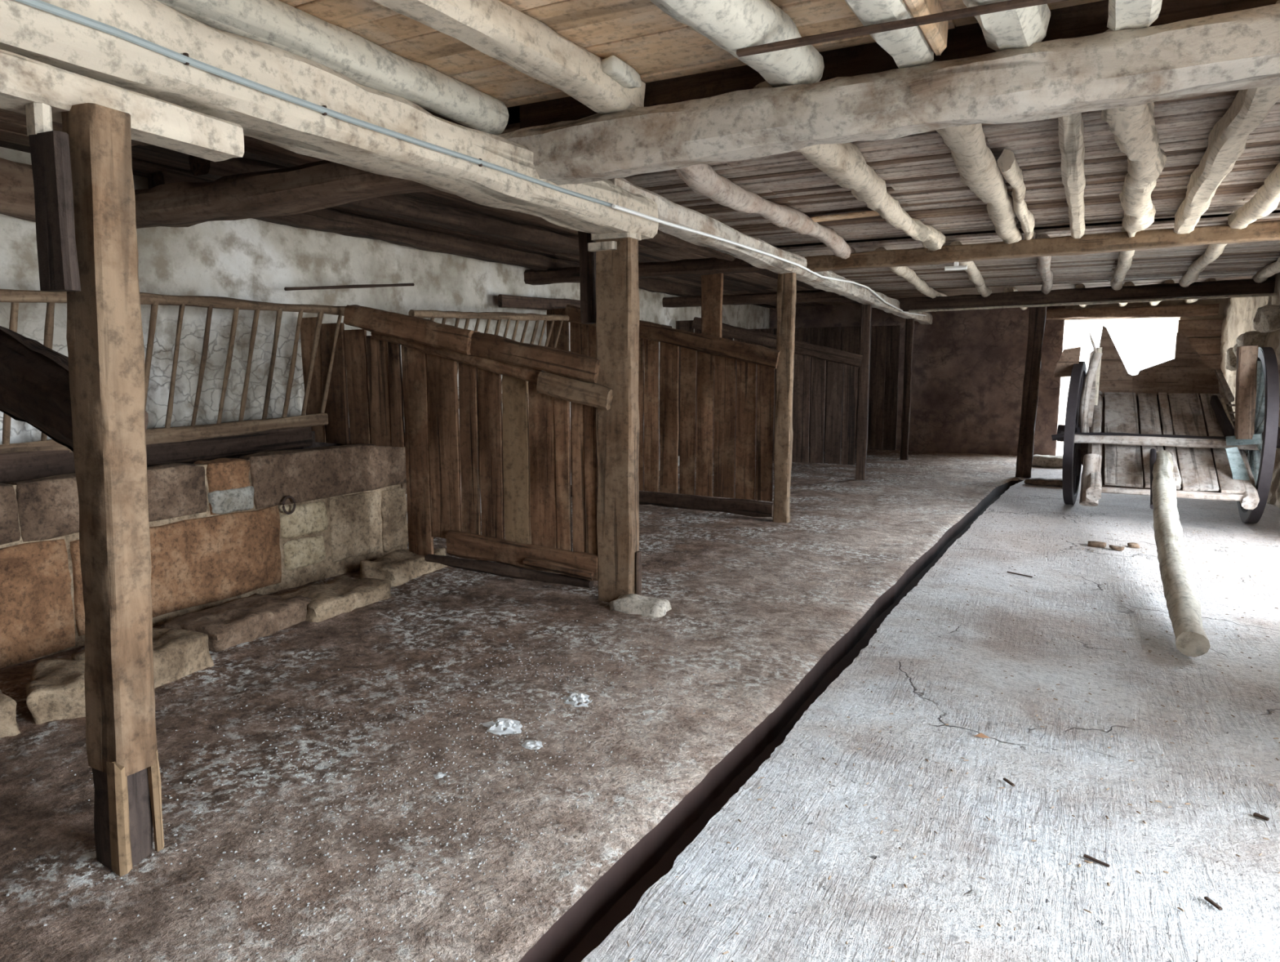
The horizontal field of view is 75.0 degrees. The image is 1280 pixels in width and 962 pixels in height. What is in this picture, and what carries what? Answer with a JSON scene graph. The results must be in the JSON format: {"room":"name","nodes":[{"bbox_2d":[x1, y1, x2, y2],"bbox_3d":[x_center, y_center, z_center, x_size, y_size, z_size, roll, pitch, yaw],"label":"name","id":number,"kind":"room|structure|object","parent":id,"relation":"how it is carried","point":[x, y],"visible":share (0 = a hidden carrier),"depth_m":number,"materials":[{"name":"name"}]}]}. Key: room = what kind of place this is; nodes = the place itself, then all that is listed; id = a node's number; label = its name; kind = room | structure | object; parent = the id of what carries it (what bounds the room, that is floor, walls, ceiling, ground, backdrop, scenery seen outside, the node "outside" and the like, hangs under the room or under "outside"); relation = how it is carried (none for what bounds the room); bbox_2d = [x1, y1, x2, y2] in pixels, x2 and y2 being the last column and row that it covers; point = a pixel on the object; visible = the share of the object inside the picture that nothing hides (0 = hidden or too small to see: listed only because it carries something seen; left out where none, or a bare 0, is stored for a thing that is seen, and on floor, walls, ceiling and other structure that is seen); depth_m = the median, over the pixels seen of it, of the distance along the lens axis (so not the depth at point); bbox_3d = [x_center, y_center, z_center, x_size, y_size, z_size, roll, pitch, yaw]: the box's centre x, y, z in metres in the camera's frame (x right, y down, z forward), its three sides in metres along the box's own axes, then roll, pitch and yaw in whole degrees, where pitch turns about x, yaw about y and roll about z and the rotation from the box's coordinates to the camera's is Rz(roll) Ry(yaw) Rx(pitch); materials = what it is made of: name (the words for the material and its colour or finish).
{"room":"farm building","nodes":[
{"label":"farm building","id":0,"kind":"room"},
{"bbox_2d":[0,146,769,516],"bbox_3d":[-1.511,-1.066,8.713,0.073,2.750,18.200,4,8,27],"label":"wall","id":1,"kind":"structure","parent":0,"point":[250,259],"depth_m":6.15,"materials":[{"name":"paint"}]},
{"bbox_2d":[284,283,414,290],"bbox_3d":[-2.244,-1.522,6.537,0.032,0.144,1.126,6,10,39],"label":"stick","id":2,"kind":"object","parent":1,"relation":"attached to","point":[362,286],"visible":1,"depth_m":6.50,"materials":[{"name":"brown wood"}]},
{"bbox_2d":[253,208,579,270],"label":"wooden beam","id":3,"kind":"structure","parent":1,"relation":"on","point":[332,220],"depth_m":7.13,"materials":[{"name":"brown wood"}]},
{"bbox_2d":[0,446,1279,961],"bbox_3d":[2.050,0.606,7.089,8.150,0.176,18.230,4,8,27],"label":"floor","id":4,"kind":"structure","parent":0,"point":[915,517],"depth_m":3.09,"materials":[{"name":"concrete"}]},
{"bbox_2d":[25,102,164,876],"bbox_3d":[-1.504,0.079,2.341,0.244,2.142,0.194,4,8,27],"label":"post","id":5,"kind":"object","parent":4,"relation":"on","point":[85,200],"visible":1,"depth_m":2.29,"materials":[{"name":"brown wood"}]},
{"bbox_2d":[0,325,148,451],"bbox_3d":[-2.157,-0.392,2.793,1.459,0.671,0.170,4,9,29],"label":"wooden board","id":6,"kind":"object","parent":5,"relation":"attached to","point":[34,377],"visible":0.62,"depth_m":2.60,"materials":[{"name":"brown wood"}]},
{"bbox_2d":[0,48,244,161],"bbox_3d":[-1.517,-1.027,2.259,0.164,0.107,0.921,3,8,25],"label":"corbel","id":7,"kind":"object","parent":5,"relation":"on","point":[24,80],"visible":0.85,"depth_m":2.30,"materials":[{"name":"beige wood"}]},
{"bbox_2d":[0,426,408,668],"bbox_3d":[-2.978,0.275,5.052,0.798,1.054,4.304,4,8,27],"label":"trough","id":8,"kind":"object","parent":4,"relation":"on","point":[230,517],"visible":0.92,"depth_m":5.10,"materials":[{"name":"brown stone"}]},
{"bbox_2d":[0,288,345,453],"bbox_3d":[-3.242,-0.576,4.582,0.387,1.018,4.024,4,8,27],"label":"rack","id":9,"kind":"object","parent":8,"relation":"on","point":[167,433],"visible":0.73,"depth_m":5.41,"materials":[{"name":"brown wood"}]},
{"bbox_2d":[300,304,613,587],"bbox_3d":[-1.402,-0.310,5.821,2.859,1.869,0.170,4,9,29],"label":"wall","id":10,"kind":"structure","parent":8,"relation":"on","point":[513,448],"depth_m":5.70,"materials":[{"name":"brown wood"}]},
{"bbox_2d":[0,547,447,737],"bbox_3d":[-2.139,0.770,4.787,0.614,0.248,3.327,3,8,22],"label":"kerb","id":11,"kind":"object","parent":4,"relation":"on","point":[182,644],"visible":0.73,"depth_m":4.47,"materials":[{"name":"beige stone"}]},
{"bbox_2d":[433,771,446,778],"bbox_3d":[-0.726,1.063,3.023,0.053,0.007,0.054,-2,8,-14],"label":"clump","id":12,"kind":"object","parent":4,"relation":"on","point":[440,775],"visible":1,"depth_m":3.02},
{"bbox_2d":[6,533,885,961],"bbox_3d":[-0.472,0.875,4.431,2.579,0.004,6.887,4,8,27],"label":"flakes","id":13,"kind":"object","parent":4,"relation":"on","point":[453,741],"visible":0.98,"depth_m":3.00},
{"bbox_2d":[481,717,522,734],"bbox_3d":[-0.564,1.002,3.439,0.206,0.025,0.151,4,8,27],"label":"clump","id":14,"kind":"object","parent":4,"relation":"on","point":[500,726],"visible":1,"depth_m":3.42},
{"bbox_2d":[521,739,542,749],"bbox_3d":[-0.422,1.029,3.271,0.090,0.010,0.079,4,8,27],"label":"clump","id":15,"kind":"object","parent":4,"relation":"on","point":[527,744],"visible":1,"depth_m":3.26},
{"bbox_2d":[562,692,591,706],"bbox_3d":[-0.266,0.962,3.714,0.184,0.030,0.156,4,8,27],"label":"clump","id":16,"kind":"object","parent":4,"relation":"on","point":[575,698],"visible":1,"depth_m":3.69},
{"bbox_2d":[577,231,641,602],"bbox_3d":[-0.201,-0.430,5.196,0.427,2.401,0.207,4,8,27],"label":"post","id":17,"kind":"object","parent":4,"relation":"on","point":[609,261],"visible":0.94,"depth_m":5.13,"materials":[{"name":"brown wood"}]},
{"bbox_2d":[0,0,658,239],"bbox_3d":[-1.397,-1.267,2.596,0.336,0.273,5.980,4,9,27],"label":"beam","id":18,"kind":"structure","parent":17,"relation":"on","point":[28,31],"depth_m":2.80,"materials":[{"name":"beige wood"}]},
{"bbox_2d":[134,160,438,228],"bbox_3d":[-2.155,-1.500,4.378,2.806,0.236,0.326,2,8,24],"label":"tie beam","id":19,"kind":"structure","parent":18,"relation":"attached to","point":[323,184],"depth_m":4.15,"materials":[{"name":"brown wood"}]},
{"bbox_2d":[0,157,35,222],"bbox_3d":[-3.496,-1.598,4.501,0.240,0.329,0.896,4,8,27],"label":"beam","id":20,"kind":"structure","parent":19,"relation":"on","point":[16,180],"depth_m":4.52,"materials":[{"name":"brown wood"}]},
{"bbox_2d":[147,170,207,188],"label":"wall plate","id":21,"kind":"object","parent":19,"relation":"on","point":[154,179],"depth_m":5.20,"materials":[{"name":"brown wood"}]},
{"bbox_2d":[14,0,613,208],"bbox_3d":[-0.957,-1.308,3.087,0.022,0.054,3.518,4,8,27],"label":"conduit","id":22,"kind":"object","parent":18,"relation":"attached to","point":[184,58],"visible":0.98,"depth_m":2.64,"materials":[{"name":"grey plastic"}]},
{"bbox_2d":[496,3,1279,185],"bbox_3d":[1.390,-1.477,3.128,4.760,0.274,0.306,3,8,27],"label":"cross beam","id":23,"kind":"structure","parent":18,"relation":"on","point":[1238,50],"depth_m":3.17,"materials":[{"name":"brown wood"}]},
{"bbox_2d":[156,0,509,134],"bbox_3d":[-1.822,-1.553,2.196,0.208,0.201,4.551,4,9,28],"label":"joist","id":24,"kind":"object","parent":23,"relation":"on","point":[276,23],"visible":0.82,"depth_m":3.27,"materials":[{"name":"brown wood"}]},
{"bbox_2d":[373,0,645,114],"bbox_3d":[-1.200,-1.512,1.905,0.195,0.178,4.604,4,9,29],"label":"joist","id":25,"kind":"object","parent":23,"relation":"on","point":[495,28],"visible":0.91,"depth_m":3.14,"materials":[{"name":"beige wood"}]},
{"bbox_2d":[600,55,641,88],"bbox_3d":[-0.077,-1.770,3.621,0.086,0.082,0.255,4,8,27],"label":"joist packing","id":26,"kind":"object","parent":25,"relation":"attached to","point":[614,67],"visible":1,"depth_m":3.56,"materials":[{"name":"brown wood"}]},
{"bbox_2d":[649,0,824,87],"bbox_3d":[-0.512,-1.463,1.563,0.288,0.220,4.628,4,9,31],"label":"joist","id":27,"kind":"object","parent":23,"relation":"on","point":[732,25],"visible":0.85,"depth_m":2.95,"materials":[{"name":"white wood"}]},
{"bbox_2d":[736,0,1066,57],"bbox_3d":[1.437,-1.482,2.495,2.416,0.023,0.039,4,8,26],"label":"rod","id":28,"kind":"object","parent":27,"relation":"attached to","point":[1011,4],"visible":1,"depth_m":2.78,"materials":[{"name":"brown wood"}]},
{"bbox_2d":[844,0,933,68],"bbox_3d":[-0.059,-1.431,1.297,0.176,0.188,4.564,4,9,30],"label":"joist","id":29,"kind":"object","parent":23,"relation":"on","point":[908,46],"visible":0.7,"depth_m":2.91,"materials":[{"name":"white wood"}]},
{"bbox_2d":[902,0,948,55],"bbox_3d":[0.645,-1.572,2.296,0.068,0.155,2.001,4,9,29],"label":"joist","id":30,"kind":"object","parent":23,"relation":"on","point":[935,34],"visible":0.78,"depth_m":2.97,"materials":[{"name":"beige wood"}]},
{"bbox_2d":[962,0,1050,51],"bbox_3d":[0.247,-1.408,1.134,0.236,0.208,4.556,4,9,30],"label":"joist","id":31,"kind":"object","parent":23,"relation":"on","point":[1019,28],"visible":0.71,"depth_m":2.87,"materials":[{"name":"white wood"}]},
{"bbox_2d":[1106,0,1162,31],"bbox_3d":[0.620,-1.381,0.915,0.176,0.180,4.501,4,8,28],"label":"joist","id":32,"kind":"object","parent":23,"relation":"on","point":[1122,14],"visible":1,"depth_m":2.76,"materials":[{"name":"white wood"}]},
{"bbox_2d":[608,593,671,617],"bbox_3d":[0.013,0.766,5.126,0.364,0.130,0.239,4,8,27],"label":"footing stone","id":33,"kind":"object","parent":4,"relation":"on","point":[630,603],"visible":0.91,"depth_m":5.05,"materials":[{"name":"beige stone"}]},
{"bbox_2d":[640,613,663,617],"bbox_3d":[0.074,0.797,5.001,0.149,0.020,0.120,4,8,27],"label":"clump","id":34,"kind":"object","parent":4,"relation":"on","point":[642,615],"visible":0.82,"depth_m":4.97,"materials":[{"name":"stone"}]},
{"bbox_2d":[546,272,780,516],"bbox_3d":[0.143,-0.906,8.614,2.744,2.383,0.120,4,9,30],"label":"wall","id":35,"kind":"structure","parent":4,"relation":"on","point":[720,406],"depth_m":8.37,"materials":[{"name":"brown wood"}]},
{"bbox_2d":[403,309,568,417],"bbox_3d":[-1.446,-1.149,7.986,0.385,0.994,2.407,4,8,27],"label":"rack","id":36,"kind":"object","parent":35,"relation":"attached to","point":[498,316],"visible":0.36,"depth_m":7.92,"materials":[{"name":"brown wood"}]},
{"bbox_2d":[497,293,580,310],"bbox_3d":[-0.996,-1.933,9.125,0.056,0.149,1.605,5,10,31],"label":"board","id":37,"kind":"object","parent":35,"relation":"attached to","point":[504,300],"visible":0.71,"depth_m":8.87,"materials":[{"name":"brown wood"}]},
{"bbox_2d":[772,272,796,522],"bbox_3d":[1.375,-0.791,7.957,0.168,2.400,0.111,4,8,27],"label":"post","id":38,"kind":"object","parent":4,"relation":"on","point":[787,282],"visible":0.98,"depth_m":7.91,"materials":[{"name":"brown wood"}]},
{"bbox_2d":[524,257,772,284],"bbox_3d":[0.056,-2.138,8.493,2.900,0.174,0.229,4,8,27],"label":"tie beam","id":39,"kind":"structure","parent":38,"relation":"on","point":[704,266],"depth_m":8.29,"materials":[{"name":"brown wood"}]},
{"bbox_2d":[188,155,579,255],"bbox_3d":[-1.246,-2.005,6.521,0.212,0.153,4.604,4,9,30],"label":"stall purlin","id":40,"kind":"object","parent":39,"relation":"on","point":[459,220],"visible":0.65,"depth_m":6.00,"materials":[{"name":"brown wood"}]},
{"bbox_2d":[646,229,735,261],"bbox_3d":[-0.613,-1.864,5.527,0.187,0.144,5.811,4,8,31],"label":"stall purlin","id":41,"kind":"object","parent":39,"relation":"on","point":[660,237],"visible":0.12,"depth_m":7.17,"materials":[{"name":"brown wood"}]},
{"bbox_2d":[608,177,933,324],"bbox_3d":[2.482,-2.277,9.905,0.251,0.193,11.751,4,8,27],"label":"beam","id":42,"kind":"structure","parent":38,"relation":"on","point":[668,211],"depth_m":6.75,"materials":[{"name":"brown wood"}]},
{"bbox_2d":[662,289,852,307],"bbox_3d":[1.642,-2.519,11.533,2.900,0.164,0.231,4,8,27],"label":"tie beam","id":43,"kind":"structure","parent":42,"relation":"on","point":[813,295],"depth_m":11.46,"materials":[{"name":"brown wood"}]},
{"bbox_2d":[611,204,926,315],"bbox_3d":[2.347,-2.178,9.353,0.022,0.162,10.845,4,8,27],"label":"cable","id":44,"kind":"object","parent":42,"relation":"attached to","point":[614,206],"visible":1,"depth_m":6.18,"materials":[{"name":"white plastic"}]},
{"bbox_2d":[804,219,1279,271],"bbox_3d":[3.522,-1.953,6.933,4.505,0.144,0.177,4,8,30],"label":"cross beam","id":45,"kind":"structure","parent":42,"relation":"on","point":[1268,230],"depth_m":6.91,"materials":[{"name":"brown wood"}]},
{"bbox_2d":[675,163,855,258],"bbox_3d":[0.920,-1.938,5.949,0.229,0.213,4.531,4,8,28],"label":"joist","id":46,"kind":"object","parent":45,"relation":"on","point":[702,179],"visible":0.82,"depth_m":5.63,"materials":[{"name":"grey wood"}]},
{"bbox_2d":[753,80,945,250],"bbox_3d":[1.619,-1.886,5.574,0.267,0.211,4.501,4,8,28],"label":"joist","id":47,"kind":"object","parent":45,"relation":"on","point":[844,163],"visible":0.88,"depth_m":4.88,"materials":[{"name":"beige wood"}]},
{"bbox_2d":[810,209,879,222],"bbox_3d":[1.641,-2.049,6.439,0.705,0.020,0.162,5,9,34],"label":"batten","id":48,"kind":"object","parent":47,"relation":"on","point":[865,213],"visible":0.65,"depth_m":6.45,"materials":[{"name":"orange wood"}]},
{"bbox_2d":[944,261,967,270],"bbox_3d":[2.745,-1.867,7.244,0.180,0.073,0.048,4,8,27],"label":"bracket","id":49,"kind":"object","parent":45,"relation":"attached to","point":[956,267],"visible":1,"depth_m":7.23,"materials":[{"name":"white plastic"}]},
{"bbox_2d":[931,60,1023,244],"bbox_3d":[2.203,-1.837,5.264,0.214,0.178,4.480,4,8,27],"label":"joist","id":50,"kind":"object","parent":45,"relation":"on","point":[976,165],"visible":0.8,"depth_m":4.61,"materials":[{"name":"beige wood"}]},
{"bbox_2d":[997,148,1035,239],"bbox_3d":[2.701,-1.933,5.900,0.117,0.154,2.920,4,8,28],"label":"joist","id":51,"kind":"object","parent":45,"relation":"on","point":[1007,164],"visible":0.99,"depth_m":5.26,"materials":[{"name":"beige wood"}]},
{"bbox_2d":[1057,112,1085,238],"bbox_3d":[2.640,-1.816,5.067,0.120,0.154,4.530,4,8,28],"label":"joist","id":52,"kind":"object","parent":45,"relation":"on","point":[1071,126],"visible":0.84,"depth_m":4.48,"materials":[{"name":"beige wood"}]},
{"bbox_2d":[1099,28,1166,237],"bbox_3d":[2.920,-1.780,4.894,0.270,0.257,4.488,4,9,31],"label":"joist","id":53,"kind":"object","parent":45,"relation":"on","point":[1134,130],"visible":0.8,"depth_m":4.13,"materials":[{"name":"beige wood"}]},
{"bbox_2d":[1173,0,1279,233],"bbox_3d":[3.242,-1.772,4.702,0.176,0.190,4.432,4,8,29],"label":"joist","id":54,"kind":"object","parent":45,"relation":"on","point":[1227,140],"visible":0.84,"depth_m":4.11,"materials":[{"name":"beige wood"}]},
{"bbox_2d":[1227,161,1279,229],"bbox_3d":[3.624,-1.748,4.477,0.206,0.212,4.383,4,8,26],"label":"joist","id":55,"kind":"object","parent":45,"relation":"on","point":[1266,200],"visible":0.98,"depth_m":5.54,"materials":[{"name":"beige wood"}]},
{"bbox_2d":[898,276,1275,311],"bbox_3d":[5.682,-2.440,11.022,4.490,0.205,0.202,5,9,35],"label":"cross beam","id":56,"kind":"structure","parent":42,"relation":"on","point":[1237,286],"depth_m":10.77,"materials":[{"name":"brown wood"}]},
{"bbox_2d":[875,246,937,298],"bbox_3d":[3.203,-2.392,9.826,0.155,0.144,4.603,4,8,25],"label":"joist","id":57,"kind":"object","parent":56,"relation":"on","point":[908,274],"visible":0.72,"depth_m":9.63,"materials":[{"name":"beige wood"}]},
{"bbox_2d":[937,291,947,296],"bbox_3d":[4.932,-2.860,13.347,0.172,0.155,2.902,4,8,27],"label":"joist","id":58,"kind":"object","parent":56,"relation":"on","point":[940,294],"visible":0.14,"depth_m":12.26,"materials":[{"name":"beige wood"}]},
{"bbox_2d":[950,240,991,297],"bbox_3d":[3.811,-2.351,9.514,0.168,0.160,4.603,4,8,25],"label":"joist","id":59,"kind":"object","parent":56,"relation":"on","point":[975,275],"visible":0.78,"depth_m":9.27,"materials":[{"name":"beige wood"}]},
{"bbox_2d":[1035,234,1053,294],"bbox_3d":[4.455,-2.306,9.183,0.160,0.145,4.601,4,8,26],"label":"joist","id":60,"kind":"object","parent":56,"relation":"on","point":[1043,265],"visible":0.74,"depth_m":8.79,"materials":[{"name":"grey wood"}]},
{"bbox_2d":[908,293,1277,312],"bbox_3d":[5.665,-2.314,10.896,4.288,0.041,0.061,5,9,35],"label":"batten","id":61,"kind":"object","parent":56,"relation":"attached to","point":[1258,294],"visible":1,"depth_m":10.72,"materials":[{"name":"beige wood"}]},
{"bbox_2d":[1110,249,1134,289],"bbox_3d":[5.109,-2.257,8.848,0.160,0.146,4.601,4,8,28],"label":"joist","id":62,"kind":"object","parent":56,"relation":"on","point":[1125,258],"visible":0.7,"depth_m":8.56,"materials":[{"name":"beige wood"}]},
{"bbox_2d":[1178,223,1228,287],"bbox_3d":[5.737,-2.223,8.524,0.164,0.164,4.602,4,8,29],"label":"joist","id":63,"kind":"object","parent":56,"relation":"on","point":[1213,251],"visible":0.73,"depth_m":8.29,"materials":[{"name":"beige wood"}]},
{"bbox_2d":[1251,257,1279,282],"bbox_3d":[6.350,-2.181,8.210,0.180,0.151,4.604,4,8,29],"label":"joist","id":64,"kind":"object","parent":56,"relation":"on","point":[1268,270],"visible":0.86,"depth_m":8.99,"materials":[{"name":"beige wood"}]},
{"bbox_2d":[855,303,871,479],"bbox_3d":[2.979,-1.196,11.122,0.147,2.380,0.084,4,8,27],"label":"post","id":65,"kind":"object","parent":4,"relation":"on","point":[866,309],"visible":0.97,"depth_m":11.10,"materials":[{"name":"brown wood"}]},
{"bbox_2d":[899,318,914,459],"bbox_3d":[4.386,-1.508,13.697,0.136,2.330,0.081,4,8,27],"label":"post","id":66,"kind":"object","parent":4,"relation":"on","point":[909,322],"visible":0.97,"depth_m":13.66,"materials":[{"name":"brown wood"}]},
{"bbox_2d":[626,512,1279,961],"bbox_3d":[2.889,0.841,4.680,2.841,0.004,8.307,4,8,27],"label":"crumbs","id":67,"kind":"object","parent":4,"relation":"on","point":[1057,790],"visible":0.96,"depth_m":3.08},
{"bbox_2d":[974,733,990,737],"bbox_3d":[1.361,1.013,3.319,0.023,0.012,0.056,-7,10,-43],"label":"dry leaf","id":68,"kind":"object","parent":4,"relation":"on","point":[980,735],"visible":1,"depth_m":3.32,"materials":[{"name":"orange plant"}]},
{"bbox_2d":[1003,777,1014,786],"bbox_3d":[1.302,1.062,2.944,0.011,0.008,0.050,-2,8,-14],"label":"twig","id":69,"kind":"object","parent":4,"relation":"on","point":[1005,779],"visible":1,"depth_m":2.94,"materials":[{"name":"brown wood"}]},
{"bbox_2d":[1007,571,1032,577],"bbox_3d":[2.726,0.670,5.990,0.016,0.010,0.180,-6,10,-40],"label":"twig","id":70,"kind":"object","parent":4,"relation":"on","point":[1007,571],"visible":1,"depth_m":5.98,"materials":[{"name":"brown wood"}]},
{"bbox_2d":[1015,306,1046,477],"bbox_3d":[5.333,-1.205,11.389,0.260,2.335,0.114,4,8,27],"label":"post","id":71,"kind":"object","parent":4,"relation":"on","point":[1037,317],"visible":0.99,"depth_m":11.35,"materials":[{"name":"brown wood"}]},
{"bbox_2d":[1024,477,1062,486],"bbox_3d":[5.237,0.015,10.753,0.516,0.105,0.255,4,8,27],"label":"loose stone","id":72,"kind":"object","parent":4,"relation":"on","point":[1034,481],"visible":0.73,"depth_m":10.69,"materials":[{"name":"brown stone"}]},
{"bbox_2d":[1031,453,1062,466],"bbox_3d":[6.298,-0.301,12.846,0.538,0.199,0.325,4,8,27],"label":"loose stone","id":73,"kind":"object","parent":4,"relation":"on","point":[1042,460],"visible":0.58,"depth_m":12.73,"materials":[{"name":"beige stone"}]},
{"bbox_2d":[1087,540,1106,547],"bbox_3d":[3.823,0.530,6.980,0.138,0.042,0.108,4,8,27],"label":"rubble piece","id":74,"kind":"object","parent":4,"relation":"on","point":[1091,543],"visible":1,"depth_m":6.96,"materials":[{"name":"brown stone"}]},
{"bbox_2d":[1083,853,1110,866],"bbox_3d":[1.354,1.126,2.475,0.012,0.008,0.070,-6,10,-39],"label":"twig","id":75,"kind":"object","parent":4,"relation":"on","point":[1086,855],"visible":1,"depth_m":2.47,"materials":[{"name":"wood"}]},
{"bbox_2d":[1109,544,1124,551],"bbox_3d":[3.912,0.552,6.846,0.111,0.038,0.085,4,8,27],"label":"rubble piece","id":76,"kind":"object","parent":4,"relation":"on","point":[1111,546],"visible":1,"depth_m":6.83,"materials":[{"name":"brown stone"}]},
{"bbox_2d":[1127,542,1139,547],"bbox_3d":[4.115,0.535,6.956,0.087,0.038,0.074,4,8,27],"label":"rubble piece","id":77,"kind":"object","parent":4,"relation":"on","point":[1132,544],"visible":1,"depth_m":6.94,"materials":[{"name":"brown stone"}]},
{"bbox_2d":[1051,325,1279,657],"bbox_3d":[4.465,-0.436,6.879,2.007,1.978,6.537,4,8,27],"label":"cart","id":78,"kind":"object","parent":4,"relation":"on","point":[1165,432],"visible":1,"depth_m":8.13,"materials":[{"name":"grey wood"}]},
{"bbox_2d":[1204,896,1222,910],"bbox_3d":[1.565,1.153,2.278,0.011,0.008,0.050,-1,8,-9],"label":"twig","id":79,"kind":"object","parent":4,"relation":"on","point":[1210,900],"visible":1,"depth_m":2.27,"materials":[{"name":"brown wood"}]},
{"bbox_2d":[1253,812,1269,820],"bbox_3d":[2.029,1.097,2.725,0.015,0.010,0.040,-5,9,-31],"label":"twig","id":80,"kind":"object","parent":4,"relation":"on","point":[1255,814],"visible":1,"depth_m":2.72,"materials":[{"name":"brown wood"}]},
{"bbox_2d":[0,0,1279,307],"bbox_3d":[1.983,-2.215,7.192,7.496,0.224,17.000,4,8,27],"label":"ceiling","id":81,"kind":"structure","parent":0,"point":[676,63],"depth_m":4.85,"materials":[{"name":"orange wood"}]},
{"bbox_2d":[638,277,701,296],"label":"wall plate","id":82,"kind":"object","parent":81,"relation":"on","point":[650,284],"depth_m":11.54,"materials":[{"name":"brown wood"}]},
{"bbox_2d":[1003,286,1027,310],"bbox_3d":[5.817,-2.811,12.892,0.180,0.160,2.900,4,8,28],"label":"joist","id":83,"kind":"object","parent":81,"relation":"attached to","point":[1007,289],"visible":0.18,"depth_m":11.64,"materials":[{"name":"beige wood"}]},
{"bbox_2d":[675,316,862,464],"bbox_3d":[1.731,-1.301,11.721,2.746,2.035,0.107,4,8,27],"label":"wall","id":84,"kind":"structure","parent":0,"point":[839,362],"depth_m":11.40,"materials":[{"name":"brown wood"}]},
{"bbox_2d":[749,324,900,449],"bbox_3d":[3.082,-1.611,14.409,2.682,2.053,0.060,4,8,27],"label":"wall","id":85,"kind":"structure","parent":0,"point":[885,340],"depth_m":13.96,"materials":[{"name":"brown wood"}]},
{"bbox_2d":[769,297,1227,455],"bbox_3d":[6.086,-1.895,14.843,7.950,3.200,0.528,4,8,27],"label":"wall","id":86,"kind":"structure","parent":0,"point":[968,366],"depth_m":14.68,"materials":[{"name":"paint"}]},
{"bbox_2d":[1045,303,1219,319],"bbox_3d":[7.795,-2.727,13.512,2.600,0.194,0.202,4,8,27],"label":"lintel","id":87,"kind":"object","parent":86,"relation":"attached to","point":[1175,310],"visible":0.91,"depth_m":13.36,"materials":[{"name":"brown wood"}]},
{"bbox_2d":[1075,283,1087,307],"bbox_3d":[6.613,-2.743,12.485,0.167,0.158,2.902,4,9,29],"label":"joist","id":88,"kind":"object","parent":87,"relation":"on","point":[1081,285],"visible":0.19,"depth_m":11.23,"materials":[{"name":"beige wood"}]},
{"bbox_2d":[1117,281,1134,306],"bbox_3d":[7.106,-2.726,12.230,0.179,0.158,2.900,4,8,28],"label":"joist","id":89,"kind":"object","parent":87,"relation":"on","point":[1126,283],"visible":0.14,"depth_m":10.98,"materials":[{"name":"beige wood"}]},
{"bbox_2d":[1149,279,1174,305],"bbox_3d":[7.505,-2.691,12.026,0.181,0.164,2.900,4,8,28],"label":"joist","id":90,"kind":"object","parent":87,"relation":"on","point":[1151,303],"visible":0.12,"depth_m":12.55,"materials":[{"name":"beige wood"}]},
{"bbox_2d":[1184,278,1216,303],"bbox_3d":[7.915,-2.667,11.815,0.164,0.175,2.900,4,8,28],"label":"joist","id":91,"kind":"object","parent":87,"relation":"on","point":[1188,301],"visible":0.22,"depth_m":12.26,"materials":[{"name":"beige wood"}]},
{"bbox_2d":[1220,271,1279,508],"bbox_3d":[5.001,-0.609,5.031,0.778,3.200,18.200,4,8,27],"label":"wall","id":92,"kind":"structure","parent":0,"point":[1247,321],"depth_m":10.08,"materials":[{"name":"paint"}]},
{"label":"outside","id":93,"kind":"structure","parent":0,"visible":0},
{"bbox_2d":[1056,442,1063,455],"bbox_3d":[16.221,0.641,8.649,39.000,0.180,58.000,4,8,27],"label":"ground","id":94,"kind":"structure","parent":93,"point":[1060,446],"depth_m":18.23,"materials":[{"name":"white"}]},
{"bbox_2d":[1057,320,1096,443],"bbox_3d":[7.660,-3.118,20.709,6.350,4.300,0.568,4,8,27],"label":"sky","id":95,"kind":"structure","parent":94,"relation":"on","point":[1076,333],"depth_m":19.28,"materials":[{"name":"white"}]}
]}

